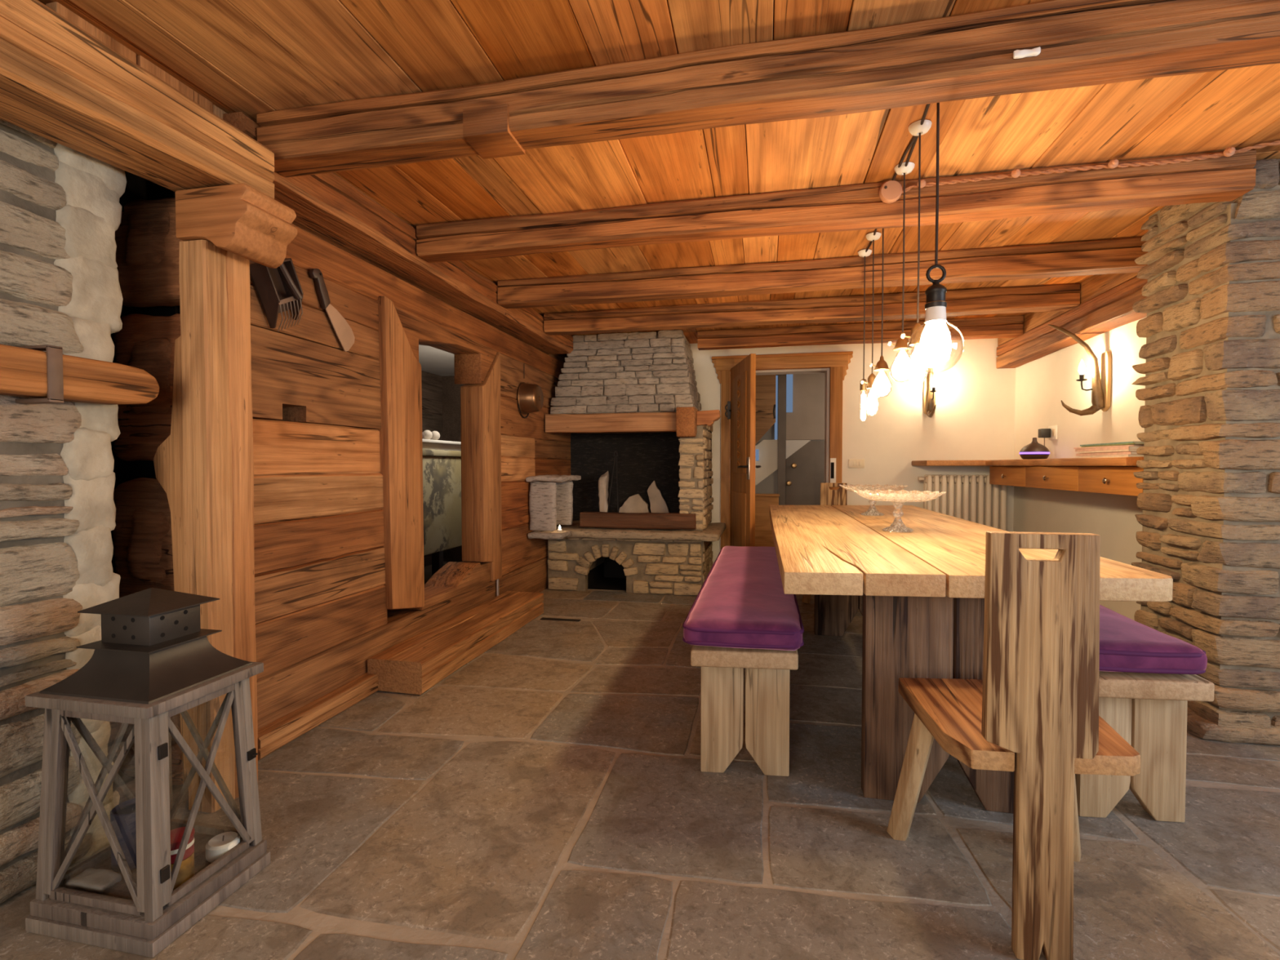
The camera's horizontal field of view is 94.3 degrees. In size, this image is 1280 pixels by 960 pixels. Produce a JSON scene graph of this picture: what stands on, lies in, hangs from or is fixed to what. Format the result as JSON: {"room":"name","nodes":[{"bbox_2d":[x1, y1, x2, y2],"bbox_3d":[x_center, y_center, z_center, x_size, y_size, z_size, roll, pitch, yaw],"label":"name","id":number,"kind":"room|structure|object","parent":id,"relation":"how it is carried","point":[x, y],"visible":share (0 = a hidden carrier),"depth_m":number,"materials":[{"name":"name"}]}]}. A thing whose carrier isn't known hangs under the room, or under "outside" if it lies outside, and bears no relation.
{"room":"rustic dining room","nodes":[
{"label":"rustic dining room","id":0,"kind":"room"},
{"bbox_2d":[0,120,127,903],"bbox_3d":[-2.125,-0.035,-0.170,0.508,2.324,4.102,0,1,12],"label":"stone wall","id":1,"kind":"structure","parent":0,"point":[61,210],"depth_m":1.57,"materials":[{"name":"grey stone"}]},
{"bbox_2d":[0,344,159,404],"bbox_3d":[-1.609,-0.255,1.062,0.113,0.142,1.435,0,1,12],"label":"wall rail","id":2,"kind":"object","parent":1,"relation":"attached to","point":[51,376],"visible":1,"depth_m":1.51,"materials":[{"name":"brown wood"}]},
{"bbox_2d":[45,1,224,118],"bbox_3d":[-1.461,-1.118,1.821,0.045,0.248,0.580,0,1,12],"label":"trim","id":3,"kind":"structure","parent":1,"relation":"attached to","point":[58,7],"depth_m":1.72,"materials":[{"name":"brown wood"}]},
{"bbox_2d":[106,181,179,764],"bbox_3d":[-2.204,-0.056,0.228,0.490,2.300,4.950,0,1,12],"label":"wall","id":4,"kind":"structure","parent":0,"point":[126,471],"depth_m":2.11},
{"bbox_2d":[111,198,575,786],"bbox_3d":[-1.235,-0.044,4.053,0.351,2.116,4.250,0,1,12],"label":"wall","id":5,"kind":"structure","parent":0,"point":[322,613],"depth_m":2.56,"materials":[{"name":"brown wood"}]},
{"bbox_2d":[249,257,303,331],"bbox_3d":[-1.393,-0.725,2.317,0.106,0.282,0.230,0,1,12],"label":"fork","id":6,"kind":"object","parent":5,"relation":"hanging from","point":[278,290],"visible":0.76,"depth_m":2.30,"materials":[{"name":"brown wood"}]},
{"bbox_2d":[257,672,377,760],"bbox_3d":[-1.396,0.996,2.568,0.114,0.088,0.710,0,1,12],"label":"baseboard","id":7,"kind":"structure","parent":5,"relation":"attached to","point":[277,734],"depth_m":2.49,"materials":[{"name":"brown wood"}]},
{"bbox_2d":[308,268,355,351],"bbox_3d":[-1.366,-0.747,2.647,0.038,0.321,0.272,0,1,12],"label":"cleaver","id":8,"kind":"object","parent":5,"relation":"hanging from","point":[343,331],"visible":1,"depth_m":2.64,"materials":[{"name":"brown metal"}]},
{"bbox_2d":[222,109,572,354],"bbox_3d":[-1.151,-1.194,3.721,0.393,0.186,3.470,0,1,12],"label":"beam","id":9,"kind":"structure","parent":5,"relation":"on","point":[326,206],"depth_m":2.82,"materials":[{"name":"brown wood"}]},
{"bbox_2d":[374,295,502,610],"bbox_3d":[-1.275,-0.106,3.686,0.278,1.673,1.360,0,1,12],"label":"window","id":10,"kind":"structure","parent":5,"relation":"in","point":[401,331],"depth_m":3.30,"materials":[{"name":"brown wood"}]},
{"bbox_2d":[517,373,543,417],"bbox_3d":[-0.865,-0.716,4.761,0.143,0.439,0.260,0,1,12],"label":"copper pot","id":11,"kind":"object","parent":5,"relation":"hanging from","point":[530,396],"visible":1,"depth_m":4.68,"materials":[{"name":"metal"}]},
{"bbox_2d":[526,474,580,538],"bbox_3d":[-0.725,0.217,5.065,0.322,0.526,0.549,0,1,12],"label":"niche","id":12,"kind":"object","parent":5,"relation":"attached to","point":[551,505],"visible":0.99,"depth_m":4.86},
{"bbox_2d":[527,528,572,538],"bbox_3d":[-0.751,0.452,4.964,0.304,0.061,0.301,0,1,12],"label":"shelf","id":13,"kind":"object","parent":12,"relation":"attached to","point":[539,533],"depth_m":4.85,"materials":[{"name":"grey stone"}]},
{"bbox_2d":[547,354,567,363],"bbox_3d":[-0.859,-1.234,5.777,0.190,0.208,0.675,0,1,12],"label":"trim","id":14,"kind":"structure","parent":5,"relation":"on","point":[560,357],"depth_m":5.74,"materials":[{"name":"brown wood"}]},
{"bbox_2d":[421,370,442,566],"bbox_3d":[-2.706,-0.095,4.904,0.106,2.153,3.900,0,1,12],"label":"wall","id":15,"kind":"structure","parent":0,"point":[431,384],"depth_m":6.56,"materials":[{"name":"brown wood"}]},
{"bbox_2d":[418,344,454,376],"bbox_3d":[-1.986,-1.175,4.728,1.570,0.080,4.100,0,1,12],"label":"ceiling","id":16,"kind":"structure","parent":0,"point":[432,360],"depth_m":5.80,"materials":[{"name":"white paint"}]},
{"bbox_2d":[441,375,464,561],"bbox_3d":[-1.986,-0.165,4.753,1.570,2.300,4.100,0,1,12],"label":"wall","id":17,"kind":"structure","parent":0,"point":[451,391],"depth_m":6.77,"materials":[{"name":"brown wood"}]},
{"bbox_2d":[0,561,1279,959],"bbox_3d":[0.269,1.081,1.809,7.200,0.050,9.000,0,1,12],"label":"floor","id":18,"kind":"structure","parent":0,"point":[549,797],"depth_m":1.74,"materials":[{"name":"stone"}]},
{"bbox_2d":[24,587,270,957],"bbox_3d":[-1.236,0.669,1.512,0.372,0.790,0.326,0,1,12],"label":"lantern","id":19,"kind":"object","parent":18,"relation":"on","point":[153,662],"visible":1,"depth_m":1.41,"materials":[{"name":"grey wood"}]},
{"bbox_2d":[66,866,123,891],"bbox_3d":[-1.333,0.977,1.452,0.115,0.025,0.062,0,1,12],"label":"folded cloth","id":20,"kind":"object","parent":19,"relation":"on","point":[91,878],"visible":0.98,"depth_m":1.44,"materials":[{"name":"beige fabric"}]},
{"bbox_2d":[110,798,136,871],"bbox_3d":[-1.317,0.918,1.544,0.088,0.147,0.088,0,1,12],"label":"candle jar","id":21,"kind":"object","parent":19,"relation":"on","point":[122,816],"visible":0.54,"depth_m":1.51,"materials":[{"name":"grey glass"}]},
{"bbox_2d":[170,826,195,890],"bbox_3d":[-1.143,0.934,1.467,0.072,0.119,0.072,0,1,12],"label":"tin can","id":22,"kind":"object","parent":19,"relation":"on","point":[186,871],"visible":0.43,"depth_m":1.46,"materials":[{"name":"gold metal"}]},
{"bbox_2d":[205,831,240,862],"bbox_3d":[-1.105,0.967,1.574,0.076,0.049,0.076,0,1,12],"label":"pillar candle","id":23,"kind":"object","parent":19,"relation":"on","point":[220,844],"visible":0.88,"depth_m":1.55,"materials":[{"name":"white wax"}]},
{"bbox_2d":[153,182,297,813],"bbox_3d":[-1.359,0.077,1.946,0.406,1.952,0.200,0,1,12],"label":"timber post","id":24,"kind":"object","parent":18,"relation":"on","point":[204,468],"visible":0.91,"depth_m":1.89,"materials":[{"name":"brown wood"}]},
{"bbox_2d":[0,0,275,199],"bbox_3d":[-1.657,-0.880,0.370,0.253,0.346,3.290,0,1,12],"label":"beam","id":25,"kind":"structure","parent":24,"relation":"on","point":[61,84],"depth_m":1.50,"materials":[{"name":"brown wood"}]},
{"bbox_2d":[422,439,469,575],"bbox_3d":[-2.000,0.321,5.043,0.590,1.315,2.040,0,1,12],"label":"chest","id":26,"kind":"object","parent":18,"relation":"on","point":[442,460],"visible":0.27,"depth_m":5.13,"materials":[{"name":"paint"}]},
{"bbox_2d":[422,430,432,439],"bbox_3d":[-1.794,-0.379,5.009,0.084,0.084,0.084,0,1,12],"label":"round loaf","id":27,"kind":"object","parent":26,"relation":"on","point":[428,434],"visible":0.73,"depth_m":4.98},
{"bbox_2d":[431,431,439,439],"bbox_3d":[-1.770,-0.382,5.126,0.084,0.084,0.084,0,1,12],"label":"round loaf","id":28,"kind":"object","parent":26,"relation":"on","point":[436,435],"visible":0.72,"depth_m":5.10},
{"bbox_2d":[367,591,543,695],"bbox_3d":[-1.022,0.930,3.648,0.295,0.164,1.600,0,1,12],"label":"step","id":29,"kind":"structure","parent":18,"relation":"on","point":[415,664],"depth_m":3.22,"materials":[{"name":"brown wood"}]},
{"bbox_2d":[496,578,498,596],"bbox_3d":[-1.034,0.796,4.307,0.026,0.170,0.030,0,1,12],"label":"rod","id":30,"kind":"object","parent":29,"relation":"on","point":[497,580],"visible":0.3,"depth_m":4.30,"materials":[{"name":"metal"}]},
{"bbox_2d":[540,617,581,622],"bbox_3d":[-0.568,0.996,4.237,0.290,0.004,0.045,0,1,12],"label":"floor strip","id":31,"kind":"object","parent":18,"relation":"on","point":[542,618],"visible":1,"depth_m":4.24,"materials":[{"name":"metal"}]},
{"bbox_2d":[545,329,726,595],"bbox_3d":[-0.012,-0.180,5.462,1.550,2.300,1.016,0,1,12],"label":"fireplace","id":32,"kind":"object","parent":18,"relation":"on","point":[633,395],"visible":0.94,"depth_m":5.22,"materials":[{"name":"stone"}]},
{"bbox_2d":[598,471,608,511],"bbox_3d":[-0.344,0.172,5.695,0.102,0.527,0.115,0,1,12],"label":"log","id":33,"kind":"object","parent":32,"relation":"on","point":[603,487],"visible":0.65,"depth_m":5.65,"materials":[{"name":"paint"}]},
{"bbox_2d":[607,451,618,512],"bbox_3d":[-0.248,0.070,5.576,0.132,0.687,0.100,0,1,12],"label":"tongs","id":34,"kind":"object","parent":32,"relation":"on","point":[616,455],"visible":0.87,"depth_m":5.58,"materials":[{"name":"metal"}]},
{"bbox_2d":[550,329,701,413],"bbox_3d":[-0.100,-0.962,5.548,1.305,0.741,0.817,0,1,12],"label":"hood","id":35,"kind":"object","parent":32,"relation":"attached to","point":[633,371],"depth_m":5.25,"materials":[{"name":"beige stone"}]},
{"bbox_2d":[579,511,696,530],"bbox_3d":[-0.019,0.350,5.116,1.000,0.136,0.135,0,1,12],"label":"log","id":36,"kind":"object","parent":32,"relation":"on","point":[587,519],"visible":0.99,"depth_m":5.05,"materials":[{"name":"brown wood"}]},
{"bbox_2d":[690,646,798,776],"bbox_3d":[0.565,0.795,3.041,0.363,0.463,2.090,0,1,12],"label":"bench","id":37,"kind":"object","parent":18,"relation":"on","point":[767,672],"visible":0.47,"depth_m":2.10,"materials":[{"name":"beige wood"}]},
{"bbox_2d":[682,546,804,650],"bbox_3d":[0.555,0.504,3.018,0.416,0.113,2.074,0,1,12],"label":"bench cushion","id":38,"kind":"object","parent":37,"relation":"on","point":[742,602],"visible":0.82,"depth_m":2.23,"materials":[{"name":"fabric"}]},
{"bbox_2d":[802,482,847,603],"bbox_3d":[1.587,0.509,4.870,0.514,0.958,0.495,0,1,12],"label":"chair","id":39,"kind":"object","parent":18,"relation":"on","point":[828,496],"visible":0.22,"depth_m":5.06,"materials":[{"name":"brown wood"}]},
{"bbox_2d":[917,474,1006,530],"bbox_3d":[2.813,0.464,5.213,0.696,1.020,0.144,0,1,12],"label":"radiator","id":40,"kind":"object","parent":18,"relation":"on","point":[971,498],"visible":0.39,"depth_m":5.15,"materials":[{"name":"white metal"}]},
{"bbox_2d":[768,505,1173,813],"bbox_3d":[1.312,0.630,3.311,1.135,0.780,3.319,0,1,12],"label":"dining table","id":41,"kind":"object","parent":18,"relation":"on","point":[918,594],"visible":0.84,"depth_m":1.94,"materials":[{"name":"beige wood"}]},
{"bbox_2d":[839,484,907,515],"bbox_3d":[1.504,0.129,3.838,0.418,0.195,0.418,0,1,12],"label":"cake stand","id":42,"kind":"object","parent":41,"relation":"on","point":[872,511],"visible":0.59,"depth_m":3.79,"materials":[{"name":"clear glass"}]},
{"bbox_2d":[853,489,946,532],"bbox_3d":[1.264,0.152,2.908,0.418,0.195,0.418,0,1,12],"label":"cake stand","id":43,"kind":"object","parent":41,"relation":"on","point":[898,498],"visible":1,"depth_m":2.86,"materials":[{"name":"clear glass"}]},
{"bbox_2d":[886,531,1140,959],"bbox_3d":[0.954,0.590,1.540,0.514,0.958,0.495,0,1,12],"label":"chair","id":44,"kind":"object","parent":18,"relation":"on","point":[1033,714],"visible":1,"depth_m":1.31,"materials":[{"name":"brown wood"}]},
{"bbox_2d":[1075,670,1214,822],"bbox_3d":[1.718,0.802,2.760,0.355,0.463,2.069,0,1,12],"label":"bench","id":45,"kind":"object","parent":18,"relation":"on","point":[1148,711],"visible":0.34,"depth_m":1.83,"materials":[{"name":"beige wood"}]},
{"bbox_2d":[1098,605,1208,675],"bbox_3d":[1.704,0.512,2.738,0.381,0.114,1.991,0,1,12],"label":"bench cushion","id":46,"kind":"object","parent":45,"relation":"on","point":[1126,644],"visible":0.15,"depth_m":1.79,"materials":[{"name":"fabric"}]},
{"bbox_2d":[1130,159,1279,745],"bbox_3d":[2.744,-0.107,2.554,0.908,2.313,0.640,0,1,12],"label":"stone wall","id":47,"kind":"structure","parent":18,"relation":"on","point":[1209,501],"depth_m":2.39,"materials":[{"name":"beige stone"}]},
{"bbox_2d":[39,0,1279,343],"bbox_3d":[0.859,-1.283,1.394,6.300,0.103,8.940,0,1,12],"label":"ceiling","id":48,"kind":"structure","parent":0,"point":[255,57],"depth_m":2.05,"materials":[{"name":"brown wood"}]},
{"bbox_2d":[256,0,1279,178],"bbox_3d":[1.223,-1.151,1.550,5.130,0.174,0.150,0,1,12],"label":"ceiling beam","id":49,"kind":"structure","parent":48,"relation":"attached to","point":[1059,44],"depth_m":1.67,"materials":[{"name":"wood"}]},
{"bbox_2d":[543,283,1079,334],"bbox_3d":[1.077,-1.227,4.331,3.710,0.160,0.142,0,1,12],"label":"ceiling beam","id":50,"kind":"structure","parent":48,"relation":"attached to","point":[1055,297],"depth_m":4.25,"materials":[{"name":"brown wood"}]},
{"bbox_2d":[497,236,1147,309],"bbox_3d":[0.910,-1.207,3.529,3.710,0.159,0.142,0,1,12],"label":"ceiling beam","id":51,"kind":"structure","parent":48,"relation":"attached to","point":[1117,255],"depth_m":3.43,"materials":[{"name":"brown wood"}]},
{"bbox_2d":[416,148,1256,262],"bbox_3d":[0.617,-1.186,2.649,3.495,0.158,0.130,0,1,12],"label":"ceiling beam","id":52,"kind":"structure","parent":48,"relation":"attached to","point":[1221,179],"depth_m":2.55,"materials":[{"name":"brown wood"}]},
{"bbox_2d":[878,179,902,203],"bbox_3d":[1.045,-1.203,2.475,0.090,0.090,0.037,0,1,12],"label":"junction box","id":53,"kind":"object","parent":52,"relation":"attached to","point":[890,191],"visible":1,"depth_m":2.46,"materials":[{"name":"ceramic"}]},
{"bbox_2d":[902,140,1279,193],"bbox_3d":[1.908,-1.223,2.268,1.699,0.072,0.131,0,1,17],"label":"twisted flex","id":54,"kind":"object","parent":52,"relation":"attached to","point":[1230,151],"visible":0.98,"depth_m":2.32,"materials":[{"name":"fabric"}]},
{"bbox_2d":[697,315,1023,350],"bbox_3d":[1.796,-1.243,5.058,2.600,0.160,0.136,0,1,12],"label":"ceiling beam","id":55,"kind":"structure","parent":48,"relation":"attached to","point":[1009,326],"depth_m":5.02,"materials":[{"name":"brown wood"}]},
{"bbox_2d":[857,248,871,420],"bbox_3d":[1.257,-0.804,3.330,0.076,0.951,0.076,0,1,12],"label":"pendant lamp","id":56,"kind":"object","parent":48,"relation":"hanging from","point":[862,253],"visible":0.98,"depth_m":3.33,"materials":[{"name":"glass"}]},
{"bbox_2d":[859,378,867,391],"bbox_3d":[1.257,-0.534,3.337,0.042,0.067,0.042,0,1,12],"label":"socket","id":57,"kind":"object","parent":56,"relation":"attached to","point":[863,386],"depth_m":3.32,"materials":[{"name":"gold metal"}]},
{"bbox_2d":[860,231,881,416],"bbox_3d":[1.207,-0.804,3.094,0.076,0.940,0.086,-1,2,-41],"label":"pendant lamp","id":58,"kind":"object","parent":48,"relation":"hanging from","point":[872,402],"visible":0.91,"depth_m":3.08,"materials":[{"name":"glass"}]},
{"bbox_2d":[866,373,876,388],"bbox_3d":[1.211,-0.517,3.097,0.052,0.076,0.052,0,1,12],"label":"socket","id":59,"kind":"object","parent":58,"relation":"attached to","point":[871,379],"depth_m":3.08,"materials":[{"name":"gold metal"}]},
{"bbox_2d":[865,228,877,252],"bbox_3d":[1.210,-1.262,3.076,0.018,0.016,0.496,0,1,12],"label":"cable","id":60,"kind":"object","parent":48,"relation":"attached to","point":[875,230],"visible":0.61,"depth_m":3.17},
{"bbox_2d":[869,228,892,395],"bbox_3d":[1.161,-0.832,2.844,0.094,0.872,0.094,-1,2,-38],"label":"pendant lamp","id":61,"kind":"object","parent":48,"relation":"hanging from","point":[881,386],"visible":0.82,"depth_m":2.83,"materials":[{"name":"glass"}]},
{"bbox_2d":[873,355,889,371],"bbox_3d":[1.161,-0.562,2.851,0.072,0.070,0.072,0,1,12],"label":"socket","id":62,"kind":"object","parent":61,"relation":"attached to","point":[882,365],"depth_m":2.84,"materials":[{"name":"gold metal"}]},
{"bbox_2d":[887,161,915,382],"bbox_3d":[1.058,-0.826,2.385,0.094,0.863,0.094,-1,2,-38],"label":"pendant lamp","id":63,"kind":"object","parent":48,"relation":"hanging from","point":[900,369],"visible":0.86,"depth_m":2.38,"materials":[{"name":"glass"}]},
{"bbox_2d":[887,341,895,346],"bbox_3d":[1.021,-0.552,2.400,0.040,0.020,0.020,0,1,12],"label":"switch","id":64,"kind":"object","parent":63,"relation":"attached to","point":[889,343],"depth_m":2.40,"materials":[{"name":"white metal"}]},
{"bbox_2d":[893,332,911,351],"bbox_3d":[1.058,-0.560,2.392,0.072,0.070,0.072,0,1,12],"label":"socket","id":65,"kind":"object","parent":63,"relation":"attached to","point":[902,344],"depth_m":2.37,"materials":[{"name":"gold metal"}]},
{"bbox_2d":[892,103,930,180],"bbox_3d":[0.997,-1.239,2.148,0.035,0.015,0.670,0,1,12],"label":"cable","id":66,"kind":"object","parent":48,"relation":"attached to","point":[914,140],"visible":0.75,"depth_m":2.21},
{"bbox_2d":[900,120,932,383],"bbox_3d":[0.982,-0.793,2.104,0.076,0.915,0.086,-1,2,-41],"label":"pendant lamp","id":67,"kind":"object","parent":48,"relation":"hanging from","point":[916,129],"visible":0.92,"depth_m":2.09,"materials":[{"name":"glass"}]},
{"bbox_2d":[900,333,911,338],"bbox_3d":[0.949,-0.513,2.114,0.040,0.020,0.020,0,1,12],"label":"switch","id":68,"kind":"object","parent":67,"relation":"attached to","point":[902,335],"depth_m":2.11,"materials":[{"name":"white metal"}]},
{"bbox_2d":[909,323,924,346],"bbox_3d":[0.985,-0.518,2.107,0.052,0.076,0.052,0,1,12],"label":"socket","id":69,"kind":"object","parent":67,"relation":"attached to","point":[917,331],"depth_m":2.09,"materials":[{"name":"gold metal"}]},
{"bbox_2d":[906,102,964,373],"bbox_3d":[0.916,-0.788,1.833,0.160,0.912,0.160,0,1,12],"label":"pendant lamp","id":70,"kind":"object","parent":48,"relation":"hanging from","point":[935,344],"visible":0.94,"depth_m":1.82,"materials":[{"name":"glass"}]},
{"bbox_2d":[924,280,946,310],"bbox_3d":[0.916,-0.575,1.839,0.062,0.086,0.062,0,1,12],"label":"socket","id":71,"kind":"object","parent":70,"relation":"attached to","point":[935,293],"depth_m":1.82,"materials":[{"name":"black metal"}]},
{"bbox_2d":[729,375,824,493],"bbox_3d":[1.884,-0.315,6.829,3.500,2.700,2.050,0,1,12],"label":"wall","id":72,"kind":"structure","parent":0,"point":[769,485],"depth_m":7.82,"materials":[{"name":"white paint"}]},
{"bbox_2d":[755,440,777,485],"bbox_3d":[1.475,-0.189,7.392,0.470,0.620,0.040,0,1,12],"label":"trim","id":73,"kind":"structure","parent":72,"relation":"attached to","point":[768,449],"depth_m":7.35,"materials":[{"name":"white paint"}]},
{"bbox_2d":[755,373,792,460],"bbox_3d":[1.635,-0.768,7.340,0.480,1.060,0.170,0,1,12],"label":"window","id":74,"kind":"structure","parent":72,"relation":"in","point":[788,377],"depth_m":7.23,"materials":[{"name":"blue glass"}]},
{"bbox_2d":[777,375,786,505],"bbox_3d":[1.744,-0.177,7.306,0.092,2.200,0.100,0,1,12],"label":"trim","id":75,"kind":"structure","parent":72,"relation":"attached to","point":[781,379],"depth_m":7.25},
{"bbox_2d":[785,440,824,505],"bbox_3d":[2.078,0.220,7.222,0.595,1.410,0.117,0,1,12],"label":"door","id":76,"kind":"structure","parent":72,"relation":"in","point":[805,459],"depth_m":7.24,"materials":[{"name":"grey metal"}]},
{"bbox_2d":[786,373,825,439],"bbox_3d":[2.278,-0.922,7.197,0.985,0.865,0.060,0,1,12],"label":"panel","id":77,"kind":"object","parent":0,"point":[806,421],"visible":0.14,"depth_m":7.22,"materials":[{"name":"white paint"}]},
{"bbox_2d":[690,338,1015,562],"bbox_3d":[1.361,-0.190,5.791,4.500,2.300,0.200,0,1,12],"label":"wall","id":78,"kind":"structure","parent":0,"point":[973,418],"depth_m":5.45,"materials":[{"name":"white paint"}]},
{"bbox_2d":[711,351,853,548],"bbox_3d":[1.232,-0.114,5.633,1.249,2.155,0.924,-1,2,-28],"label":"door","id":79,"kind":"structure","parent":78,"relation":"in","point":[736,375],"depth_m":5.54,"materials":[{"name":"wood"}]},
{"bbox_2d":[848,458,864,467],"bbox_3d":[2.022,-0.153,5.543,0.140,0.082,0.016,0,1,12],"label":"light switch","id":80,"kind":"object","parent":78,"relation":"attached to","point":[852,463],"visible":1,"depth_m":5.54,"materials":[{"name":"white plastic"}]},
{"bbox_2d":[923,367,937,417],"bbox_3d":[2.567,-0.873,5.265,0.128,0.635,0.339,1,2,32],"label":"lamp","id":81,"kind":"object","parent":78,"relation":"attached to","point":[929,387],"visible":0.91,"depth_m":5.33,"materials":[{"name":"metal"}]},
{"bbox_2d":[1013,315,1146,618],"bbox_3d":[3.175,-0.147,4.009,0.220,2.300,2.550,0,1,12],"label":"wall","id":82,"kind":"structure","parent":0,"point":[1042,384],"depth_m":4.16,"materials":[{"name":"white paint"}]},
{"bbox_2d":[911,456,1143,466],"bbox_3d":[2.658,-0.122,4.166,0.851,0.047,2.445,0,1,12],"label":"wall shelf","id":83,"kind":"object","parent":82,"relation":"attached to","point":[1124,460],"visible":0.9,"depth_m":3.91,"materials":[{"name":"brown wood"}]},
{"bbox_2d":[1019,437,1049,459],"bbox_3d":[3.016,-0.239,4.463,0.334,0.170,0.190,-1,1,-21],"label":"diffuser","id":84,"kind":"object","parent":83,"relation":"on","point":[1034,450],"visible":0.94,"depth_m":4.38,"materials":[{"name":"brown wood"}]},
{"bbox_2d":[989,466,1143,496],"bbox_3d":[2.860,-0.016,3.935,0.356,0.151,2.050,0,1,12],"label":"drawer unit","id":85,"kind":"object","parent":83,"relation":"attached to","point":[1117,480],"visible":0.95,"depth_m":3.63,"materials":[{"name":"brown wood"}]},
{"bbox_2d":[1080,454,1143,457],"bbox_3d":[2.717,-0.133,3.341,0.195,0.013,0.528,0,1,14],"label":"magazine","id":86,"kind":"object","parent":83,"relation":"on","point":[1108,455],"visible":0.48,"depth_m":3.27,"materials":[{"name":"white paper"}]},
{"bbox_2d":[1075,451,1137,456],"bbox_3d":[2.731,-0.149,3.369,0.199,0.015,0.593,0,1,13],"label":"magazine","id":87,"kind":"object","parent":86,"relation":"on","point":[1119,452],"visible":0.66,"depth_m":3.33,"materials":[{"name":"white paper"}]},
{"bbox_2d":[1078,448,1137,453],"bbox_3d":[2.712,-0.161,3.339,0.202,0.010,0.542,0,1,13],"label":"magazine","id":88,"kind":"object","parent":87,"relation":"on","point":[1126,450],"visible":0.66,"depth_m":3.28,"materials":[{"name":"white paper"}]},
{"bbox_2d":[1075,446,1142,451],"bbox_3d":[2.732,-0.176,3.370,0.211,0.015,0.586,0,1,14],"label":"magazine","id":89,"kind":"object","parent":88,"relation":"on","point":[1117,447],"visible":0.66,"depth_m":3.31,"materials":[{"name":"white paper"}]},
{"bbox_2d":[1073,444,1144,448],"bbox_3d":[2.731,-0.188,3.373,0.196,0.008,0.570,0,1,10],"label":"magazine","id":90,"kind":"object","parent":89,"relation":"on","point":[1138,445],"visible":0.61,"depth_m":3.30,"materials":[{"name":"white paper"}]},
{"bbox_2d":[1080,442,1144,447],"bbox_3d":[2.720,-0.195,3.327,0.191,0.006,0.568,0,1,14],"label":"magazine","id":91,"kind":"object","parent":90,"relation":"on","point":[1142,442],"visible":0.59,"depth_m":3.26,"materials":[{"name":"white paper"}]},
{"bbox_2d":[1080,441,1144,446],"bbox_3d":[2.728,-0.203,3.343,0.203,0.008,0.528,0,1,12],"label":"magazine","id":92,"kind":"object","parent":91,"relation":"on","point":[1123,442],"visible":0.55,"depth_m":3.29,"materials":[{"name":"white paper"}]},
{"bbox_2d":[1048,425,1057,439],"bbox_3d":[3.171,-0.363,4.567,0.015,0.105,0.130,0,1,12],"label":"wall socket","id":93,"kind":"object","parent":82,"relation":"attached to","point":[1053,428],"visible":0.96,"depth_m":4.53,"materials":[{"name":"white plastic"}]},
{"bbox_2d":[1038,428,1050,437],"bbox_3d":[3.136,-0.363,4.605,0.068,0.070,0.060,0,1,12],"label":"power adapter","id":94,"kind":"object","parent":93,"relation":"attached to","point":[1042,433],"visible":1,"depth_m":4.58,"materials":[{"name":"black plastic"}]},
{"bbox_2d":[997,272,1137,346],"bbox_3d":[3.003,-1.227,4.014,0.170,0.139,2.540,0,1,12],"label":"trim","id":95,"kind":"structure","parent":82,"relation":"attached to","point":[1095,286],"depth_m":3.82,"materials":[{"name":"brown wood"}]},
{"bbox_2d":[996,276,1147,368],"bbox_3d":[2.995,-1.058,4.071,0.165,0.196,2.440,0,1,12],"label":"beam","id":96,"kind":"structure","parent":82,"relation":"attached to","point":[1112,308],"depth_m":3.91,"materials":[{"name":"brown wood"}]},
{"bbox_2d":[1048,324,1111,415],"bbox_3d":[2.889,-0.740,3.912,0.340,0.635,0.131,1,2,33],"label":"lamp","id":97,"kind":"object","parent":82,"relation":"attached to","point":[1101,378],"visible":1,"depth_m":3.85,"materials":[{"name":"wood"}]},
{"bbox_3d":[1.776,-1.404,6.774,3.100,0.120,1.950,0,1,12],"label":"ceiling","id":98,"kind":"structure","parent":0,"visible":0},
{"bbox_2d":[729,374,775,457],"bbox_3d":[1.192,-0.735,7.208,0.887,1.218,0.251,0,1,12],"label":"staircase","id":99,"kind":"structure","parent":98,"relation":"attached to","point":[765,384],"depth_m":7.08,"materials":[{"name":"brown wood"}]},
{"bbox_3d":[1.776,0.965,6.831,3.100,0.060,1.950,0,1,12],"label":"floor","id":100,"kind":"structure","parent":0,"visible":0},
{"bbox_2d":[755,493,779,546],"bbox_3d":[1.339,0.548,7.004,0.590,0.765,0.260,0,1,12],"label":"base cabinet","id":101,"kind":"object","parent":100,"relation":"on","point":[763,532],"visible":0.38,"depth_m":6.87,"materials":[{"name":"brown wood"}]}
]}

